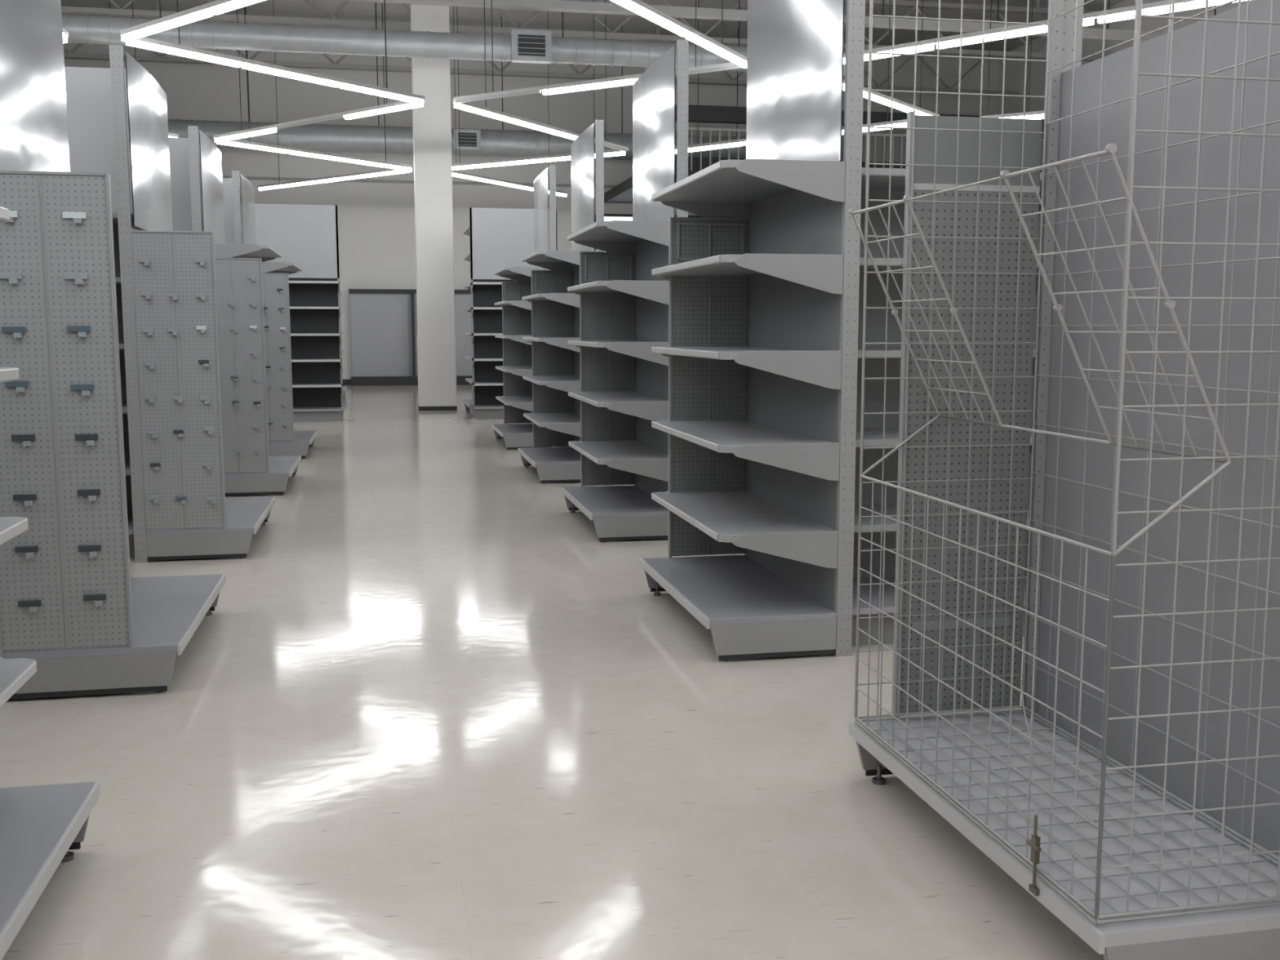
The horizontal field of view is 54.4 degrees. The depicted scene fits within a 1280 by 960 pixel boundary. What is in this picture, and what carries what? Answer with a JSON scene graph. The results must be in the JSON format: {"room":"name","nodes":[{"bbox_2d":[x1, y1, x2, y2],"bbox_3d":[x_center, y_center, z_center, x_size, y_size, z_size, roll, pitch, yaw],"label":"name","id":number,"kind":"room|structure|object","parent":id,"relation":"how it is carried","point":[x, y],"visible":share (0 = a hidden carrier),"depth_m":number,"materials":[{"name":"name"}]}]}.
{"room":"retail store","nodes":[
{"label":"retail store","id":0,"kind":"room"},
{"bbox_2d":[63,14,998,379],"bbox_3d":[-4.708,-7.019,32.411,30.000,9.000,0.200,-1,7,-11],"label":"wall","id":1,"kind":"structure","parent":0,"point":[376,230],"depth_m":32.04,"materials":[{"name":"paint"}]},
{"bbox_2d":[342,379,351,384],"bbox_3d":[-4.686,-2.610,32.846,30.000,0.140,0.020,-1,7,-11],"label":"baseboard","id":2,"kind":"structure","parent":1,"relation":"attached to","point":[344,381],"depth_m":32.24,"materials":[{"name":"grey"}]},
{"bbox_2d":[222,176,616,187],"bbox_3d":[-4.683,-7.684,32.205,30.000,0.070,0.050,-1,7,-11],"label":"trim","id":3,"kind":"structure","parent":1,"relation":"attached to","point":[246,177],"depth_m":31.80,"materials":[{"name":"grey paint"}]},
{"bbox_2d":[452,170,533,191],"bbox_3d":[-3.159,-6.463,26.923,0.060,0.122,3.154,4,8,27],"label":"fluorescent light fixture","id":4,"kind":"object","parent":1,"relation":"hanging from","point":[491,180],"depth_m":26.81,"materials":[{"name":"grey plastic"}]},
{"bbox_2d":[452,153,570,170],"bbox_3d":[-2.479,-6.156,23.810,2.849,0.271,0.060,4,8,32],"label":"fluorescent light fixture","id":5,"kind":"object","parent":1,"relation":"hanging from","point":[565,157],"depth_m":23.76,"materials":[{"name":"grey plastic"}]},
{"bbox_2d":[452,99,580,140],"bbox_3d":[-1.839,-5.546,19.083,0.060,0.233,3.662,3,8,26],"label":"fluorescent light fixture","id":6,"kind":"object","parent":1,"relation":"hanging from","point":[494,113],"depth_m":18.90,"materials":[{"name":"grey"}]},
{"bbox_2d":[595,213,706,250],"bbox_3d":[3.451,-6.413,34.027,9.480,1.540,0.070,-1,7,-11],"label":"window","id":7,"kind":"structure","parent":1,"relation":"in","point":[607,217],"depth_m":33.12,"materials":[{"name":"white glass"}]},
{"bbox_2d":[0,384,1104,959],"bbox_3d":[-0.763,-0.117,13.815,30.400,0.150,39.600,-1,7,-11],"label":"floor","id":8,"kind":"structure","parent":0,"point":[426,713],"depth_m":4.27,"materials":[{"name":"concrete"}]},
{"bbox_2d":[0,206,100,959],"bbox_3d":[-1.775,-0.421,2.596,0.765,3.200,1.500,-1,7,-11],"label":"shelving unit","id":9,"kind":"object","parent":8,"relation":"on","point":[39,824],"visible":1,"depth_m":3.24,"materials":[{"name":"grey metal"}]},
{"bbox_2d":[64,66,134,558],"bbox_3d":[-5.799,-1.097,7.998,4.940,3.220,1.360,-1,7,-11],"label":"shelving","id":10,"kind":"object","parent":8,"relation":"on","point":[88,90],"visible":0.02,"depth_m":8.28,"materials":[{"name":"grey metal"}]},
{"bbox_2d":[0,0,226,702],"bbox_3d":[-2.396,-0.787,5.565,0.745,3.200,1.550,-1,7,-11],"label":"store shelving unit","id":11,"kind":"object","parent":8,"relation":"on","point":[71,604],"visible":0.96,"depth_m":4.95,"materials":[{"name":"grey metal"}]},
{"bbox_2d":[168,135,203,231],"bbox_3d":[-6.425,-1.472,11.042,4.940,3.220,1.360,-1,7,-11],"label":"shelving","id":12,"kind":"object","parent":8,"relation":"on","point":[179,153],"visible":0.02,"depth_m":11.34,"materials":[{"name":"grey metal"}]},
{"bbox_2d":[109,44,275,562],"bbox_3d":[-3.009,-1.154,8.540,0.745,3.200,1.550,-1,7,-11],"label":"store shelving unit","id":13,"kind":"object","parent":8,"relation":"on","point":[181,509],"visible":1,"depth_m":7.89,"materials":[{"name":"grey metal"}]},
{"bbox_2d":[222,177,242,244],"bbox_3d":[-7.056,-1.850,14.105,4.940,3.220,1.360,-1,7,-11],"label":"shelving","id":14,"kind":"object","parent":8,"relation":"on","point":[227,182],"visible":0.02,"depth_m":14.41,"materials":[{"name":"grey metal"}]},
{"bbox_2d":[187,125,301,495],"bbox_3d":[-3.635,-1.529,11.584,0.745,3.200,1.550,-1,7,-11],"label":"store shelving unit","id":15,"kind":"object","parent":8,"relation":"on","point":[248,467],"visible":0.73,"depth_m":10.94,"materials":[{"name":"grey metal"}]},
{"bbox_2d":[231,170,317,458],"bbox_3d":[-4.266,-1.907,14.647,0.745,3.200,1.550,-1,7,-11],"label":"store shelving unit","id":16,"kind":"object","parent":8,"relation":"on","point":[283,441],"visible":0.6,"depth_m":14.02,"materials":[{"name":"grey metal"}]},
{"bbox_2d":[240,203,343,422],"bbox_3d":[-5.560,-2.643,19.714,1.570,3.420,0.600,-1,7,-11],"label":"shelving","id":17,"kind":"object","parent":8,"relation":"on","point":[305,236],"visible":0.44,"depth_m":19.93,"materials":[{"name":"grey metal"}]},
{"bbox_2d":[339,292,347,396],"bbox_3d":[-6.565,-3.227,26.171,0.685,3.000,1.500,-1,7,-11],"label":"shelving unit","id":18,"kind":"object","parent":8,"relation":"on","point":[344,388],"visible":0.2,"depth_m":26.35,"materials":[{"name":"grey metal"}]},
{"bbox_2d":[348,288,471,386],"bbox_3d":[-5.036,-3.706,32.299,4.850,2.450,0.520,-1,7,-11],"label":"door","id":19,"kind":"structure","parent":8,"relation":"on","point":[383,322],"depth_m":32.06,"materials":[{"name":"grey metal"}]},
{"bbox_2d":[410,4,457,410],"bbox_3d":[-3.699,-5.758,22.181,0.680,9.000,0.630,-1,7,-11],"label":"structural column","id":20,"kind":"structure","parent":8,"relation":"on","point":[431,77],"depth_m":22.04,"materials":[{"name":"grey paint"}]},
{"bbox_2d":[462,226,506,416],"bbox_3d":[-2.697,-2.848,21.461,0.685,3.400,1.500,-1,7,-11],"label":"shelving unit","id":21,"kind":"object","parent":8,"relation":"on","point":[468,403],"visible":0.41,"depth_m":21.46,"materials":[{"name":"grey metal"}]},
{"bbox_2d":[469,208,557,419],"bbox_3d":[-2.033,-2.731,20.430,1.430,3.420,0.600,-1,7,-11],"label":"shelving","id":22,"kind":"object","parent":8,"relation":"on","point":[500,237],"visible":0.44,"depth_m":20.50,"materials":[{"name":"grey metal"}]},
{"bbox_2d":[491,164,557,449],"bbox_3d":[-1.496,-2.157,15.777,0.685,3.420,1.500,-1,7,-11],"label":"shelving unit","id":23,"kind":"object","parent":8,"relation":"on","point":[517,399],"visible":0.68,"depth_m":16.24,"materials":[{"name":"grey metal"}]},
{"bbox_2d":[518,120,604,483],"bbox_3d":[-0.825,-1.756,12.520,0.685,3.420,1.500,-1,7,-11],"label":"shelving unit","id":24,"kind":"object","parent":8,"relation":"on","point":[555,416],"visible":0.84,"depth_m":12.93,"materials":[{"name":"grey metal"}]},
{"bbox_2d":[560,39,688,542],"bbox_3d":[-0.156,-1.355,9.272,0.685,3.420,1.500,-1,7,-11],"label":"shelving unit","id":25,"kind":"object","parent":8,"relation":"on","point":[624,308],"visible":0.88,"depth_m":9.38,"materials":[{"name":"grey metal"}]},
{"bbox_2d":[640,0,865,661],"bbox_3d":[0.484,-0.971,6.161,0.685,3.420,1.500,-1,7,-11],"label":"shelving unit","id":26,"kind":"object","parent":8,"relation":"on","point":[762,351],"visible":1,"depth_m":6.01,"materials":[{"name":"grey metal"}]},
{"bbox_2d":[604,104,1044,203],"bbox_3d":[4.807,-5.673,31.708,10.900,6.500,5.100,-1,7,-11],"label":"wall","id":27,"kind":"structure","parent":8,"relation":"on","point":[622,193],"depth_m":28.57,"materials":[{"name":"grey"}]},
{"bbox_2d":[851,167,1041,645],"bbox_3d":[3.828,-0.474,6.910,6.140,2.250,1.360,-1,7,-11],"label":"shelving","id":28,"kind":"object","parent":8,"relation":"on","point":[878,189],"visible":0.02,"depth_m":6.30,"materials":[{"name":"grey metal"}]},
{"bbox_2d":[848,0,1279,959],"bbox_3d":[1.206,-0.282,3.167,0.775,2.785,1.835,-1,7,-11],"label":"shelving unit","id":29,"kind":"object","parent":8,"relation":"on","point":[1132,790],"visible":1,"depth_m":3.55,"materials":[{"name":"grey metal"}]},
{"bbox_2d":[61,0,1124,51],"bbox_3d":[-0.763,-9.198,12.695,30.400,0.150,39.600,-1,7,-11],"label":"ceiling","id":30,"kind":"structure","parent":0,"point":[353,11],"depth_m":30.20,"materials":[{"name":"grey paint"}]},
{"bbox_2d":[62,31,68,43],"bbox_3d":[-8.158,-7.106,14.438,4.548,4.430,0.060,4,8,32],"label":"fluorescent light fixture","id":31,"kind":"object","parent":30,"relation":"hanging from","point":[65,35],"visible":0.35,"depth_m":13.52,"materials":[{"name":"grey"}]},
{"bbox_2d":[132,0,178,137],"bbox_3d":[-8.919,-7.561,18.133,0.060,4.430,5.365,3,8,26],"label":"fluorescent light fixture","id":32,"kind":"object","parent":30,"relation":"hanging from","point":[170,135],"visible":0.17,"depth_m":20.61,"materials":[{"name":"grey plastic"}]},
{"bbox_2d":[120,0,264,41],"bbox_3d":[-3.562,-6.743,11.496,5.417,4.430,0.060,6,9,40],"label":"fluorescent light fixture","id":33,"kind":"object","parent":30,"relation":"hanging from","point":[218,6],"visible":1,"depth_m":12.66,"materials":[{"name":"grey plastic"}]},
{"bbox_2d":[125,0,425,104],"bbox_3d":[-4.328,-7.201,15.215,0.060,4.430,4.563,5,9,35],"label":"fluorescent light fixture","id":34,"kind":"object","parent":30,"relation":"hanging from","point":[141,42],"visible":0.9,"depth_m":15.21,"materials":[{"name":"grey plastic"}]},
{"bbox_2d":[216,2,413,171],"bbox_3d":[-5.854,-8.116,22.630,0.060,4.430,4.597,5,9,34],"label":"fluorescent light fixture","id":35,"kind":"object","parent":30,"relation":"hanging from","point":[237,143],"visible":0.92,"depth_m":22.73,"materials":[{"name":"grey plastic"}]},
{"bbox_2d":[213,0,425,142],"bbox_3d":[-5.088,-7.657,18.910,5.377,4.430,0.060,6,9,40],"label":"fluorescent light fixture","id":36,"kind":"object","parent":30,"relation":"hanging from","point":[401,105],"visible":0.97,"depth_m":18.96,"materials":[{"name":"grey plastic"}]},
{"bbox_2d":[257,0,412,190],"bbox_3d":[-6.615,-8.571,26.325,5.338,4.430,0.060,6,9,40],"label":"fluorescent light fixture","id":37,"kind":"object","parent":30,"relation":"hanging from","point":[386,171],"visible":0.95,"depth_m":26.56,"materials":[{"name":"grey plastic"}]},
{"bbox_2d":[62,0,845,75],"bbox_3d":[-5.165,-8.324,19.457,18.020,3.240,0.525,-1,7,-11],"label":"ventilation duct","id":38,"kind":"object","parent":30,"relation":"hanging from","point":[532,46],"visible":0.73,"depth_m":19.79,"materials":[{"name":"grey metal"}]},
{"bbox_2d":[108,0,843,160],"bbox_3d":[-5.338,-9.597,30.166,22.000,3.335,0.765,-1,7,-11],"label":"ventilation duct","id":39,"kind":"object","parent":30,"relation":"hanging from","point":[323,137],"visible":0.4,"depth_m":30.05,"materials":[{"name":"grey metal"}]},
{"bbox_2d":[62,4,1020,95],"bbox_3d":[-4.472,-10.684,30.670,30.050,1.300,0.200,-1,7,-11],"label":"roof truss","id":40,"kind":"object","parent":30,"relation":"attached to","point":[69,55],"visible":0.34,"depth_m":30.82,"materials":[{"name":"grey metal"}]},
{"bbox_2d":[555,190,567,196],"bbox_3d":[-1.879,-6.774,29.444,0.060,0.121,0.498,4,8,27],"label":"fluorescent light fixture","id":41,"kind":"object","parent":30,"relation":"hanging from","point":[562,193],"depth_m":29.44,"materials":[{"name":"grey plastic"}]},
{"bbox_2d":[61,0,1104,62],"bbox_3d":[-3.571,-10.145,26.295,30.050,1.300,0.200,-1,7,-11],"label":"roof truss","id":42,"kind":"object","parent":30,"relation":"attached to","point":[122,11],"visible":0.44,"depth_m":26.81,"materials":[{"name":"grey metal"}]},
{"bbox_2d":[453,0,742,103],"bbox_3d":[-0.663,-7.293,15.958,4.548,4.430,0.060,4,8,32],"label":"fluorescent light fixture","id":43,"kind":"object","parent":30,"relation":"hanging from","point":[625,80],"visible":0.8,"depth_m":16.29,"materials":[{"name":"grey"}]},
{"bbox_2d":[604,149,625,156],"bbox_3d":[-0.443,-5.923,22.538,0.443,0.119,0.060,4,8,32],"label":"fluorescent light fixture","id":44,"kind":"object","parent":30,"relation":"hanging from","point":[611,153],"depth_m":22.53,"materials":[{"name":"grey plastic"}]},
{"bbox_2d":[604,88,628,151],"bbox_3d":[-0.439,-6.295,21.831,0.060,0.978,0.902,3,8,26],"label":"fluorescent light fixture","id":45,"kind":"object","parent":30,"relation":"hanging from","point":[609,144],"depth_m":21.72,"materials":[{"name":"grey metal"}]},
{"bbox_2d":[610,0,746,68],"bbox_3d":[0.102,-6.834,12.239,0.060,4.430,5.404,3,8,26],"label":"fluorescent light fixture","id":46,"kind":"object","parent":30,"relation":"hanging from","point":[639,7],"visible":0.88,"depth_m":13.19,"materials":[{"name":"grey plastic"}]},
{"bbox_2d":[688,121,746,152],"bbox_3d":[1.350,-6.000,21.609,1.241,0.500,0.060,6,9,40],"label":"fluorescent light fixture","id":47,"kind":"object","parent":30,"relation":"hanging from","point":[738,143],"depth_m":21.62,"materials":[{"name":"grey plastic"}]},
{"bbox_2d":[336,0,1216,41],"bbox_3d":[-1.965,-8.503,18.703,30.000,2.700,0.200,-1,7,-11],"label":"air duct","id":48,"kind":"object","parent":30,"relation":"hanging from","point":[562,6],"visible":0.52,"depth_m":19.37,"materials":[{"name":"grey metal"}]},
{"bbox_2d":[862,106,906,132],"bbox_3d":[3.851,-5.663,19.499,0.767,0.349,0.060,6,9,40],"label":"fluorescent light fixture","id":49,"kind":"object","parent":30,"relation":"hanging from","point":[899,123],"depth_m":19.47,"materials":[{"name":"grey plastic"}]},
{"bbox_2d":[887,57,889,95],"bbox_3d":[3.887,-6.286,19.391,0.017,0.566,0.060,6,9,40],"label":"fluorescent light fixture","id":50,"kind":"object","parent":30,"relation":"hanging from","point":[888,57],"depth_m":19.40,"materials":[{"name":"grey metal"}]},
{"bbox_2d":[888,0,890,45],"bbox_3d":[3.887,-7.081,19.293,0.017,0.671,0.060,6,9,40],"label":"fluorescent light fixture","id":51,"kind":"object","parent":30,"relation":"hanging from","point":[890,0],"depth_m":19.30,"materials":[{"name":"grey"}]},
{"bbox_2d":[843,0,939,115],"bbox_3d":[3.207,-7.390,16.743,0.060,4.430,4.548,5,9,35],"label":"fluorescent light fixture","id":52,"kind":"object","parent":30,"relation":"hanging from","point":[876,96],"visible":0.42,"depth_m":17.65,"materials":[{"name":"grey plastic"}]},
{"bbox_2d":[863,19,1048,61],"bbox_3d":[3.449,-4.836,13.738,2.194,0.124,0.060,6,9,40],"label":"fluorescent light fixture","id":53,"kind":"object","parent":30,"relation":"hanging from","point":[1018,30],"depth_m":13.65,"materials":[{"name":"grey plastic"}]},
{"bbox_2d":[986,40,990,115],"bbox_3d":[5.462,-6.320,19.602,0.060,1.132,0.077,3,8,26],"label":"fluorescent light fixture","id":54,"kind":"object","parent":30,"relation":"hanging from","point":[989,60],"depth_m":19.73,"materials":[{"name":"grey metal"}]},
{"bbox_2d":[990,0,991,29],"bbox_3d":[5.463,-7.285,19.484,0.060,0.429,0.076,3,8,26],"label":"fluorescent light fixture","id":55,"kind":"object","parent":30,"relation":"hanging from","point":[991,0],"depth_m":19.61,"materials":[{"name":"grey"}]},
{"bbox_2d":[981,0,1044,119],"bbox_3d":[7.126,-7.488,17.538,4.548,4.430,0.060,4,8,32],"label":"fluorescent light fixture","id":56,"kind":"object","parent":30,"relation":"hanging from","point":[1036,114],"visible":0.16,"depth_m":18.58,"materials":[{"name":"grey plastic"}]},
{"bbox_2d":[1027,35,1031,111],"bbox_3d":[7.120,-7.444,22.828,0.060,1.342,0.090,3,8,26],"label":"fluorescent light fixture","id":57,"kind":"object","parent":30,"relation":"hanging from","point":[1031,36],"depth_m":22.98,"materials":[{"name":"grey"}]},
{"bbox_2d":[1083,5,1135,26],"bbox_3d":[4.763,-4.697,12.611,0.522,0.124,0.060,6,9,40],"label":"fluorescent light fixture","id":58,"kind":"object","parent":30,"relation":"hanging from","point":[1111,15],"depth_m":12.58,"materials":[{"name":"grey plastic"}]},
{"bbox_2d":[1142,0,1247,15],"bbox_3d":[5.382,-4.631,12.081,0.974,0.124,0.060,6,9,40],"label":"fluorescent light fixture","id":59,"kind":"object","parent":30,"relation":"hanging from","point":[1162,6],"depth_m":12.16,"materials":[{"name":"grey plastic"}]},
{"bbox_2d":[996,0,1255,165],"bbox_3d":[14.031,-5.027,16.255,0.200,9.000,39.600,-1,7,-11],"label":"wall","id":60,"kind":"structure","parent":0,"point":[1015,70],"depth_m":32.41,"materials":[{"name":"paint"}]}
]}

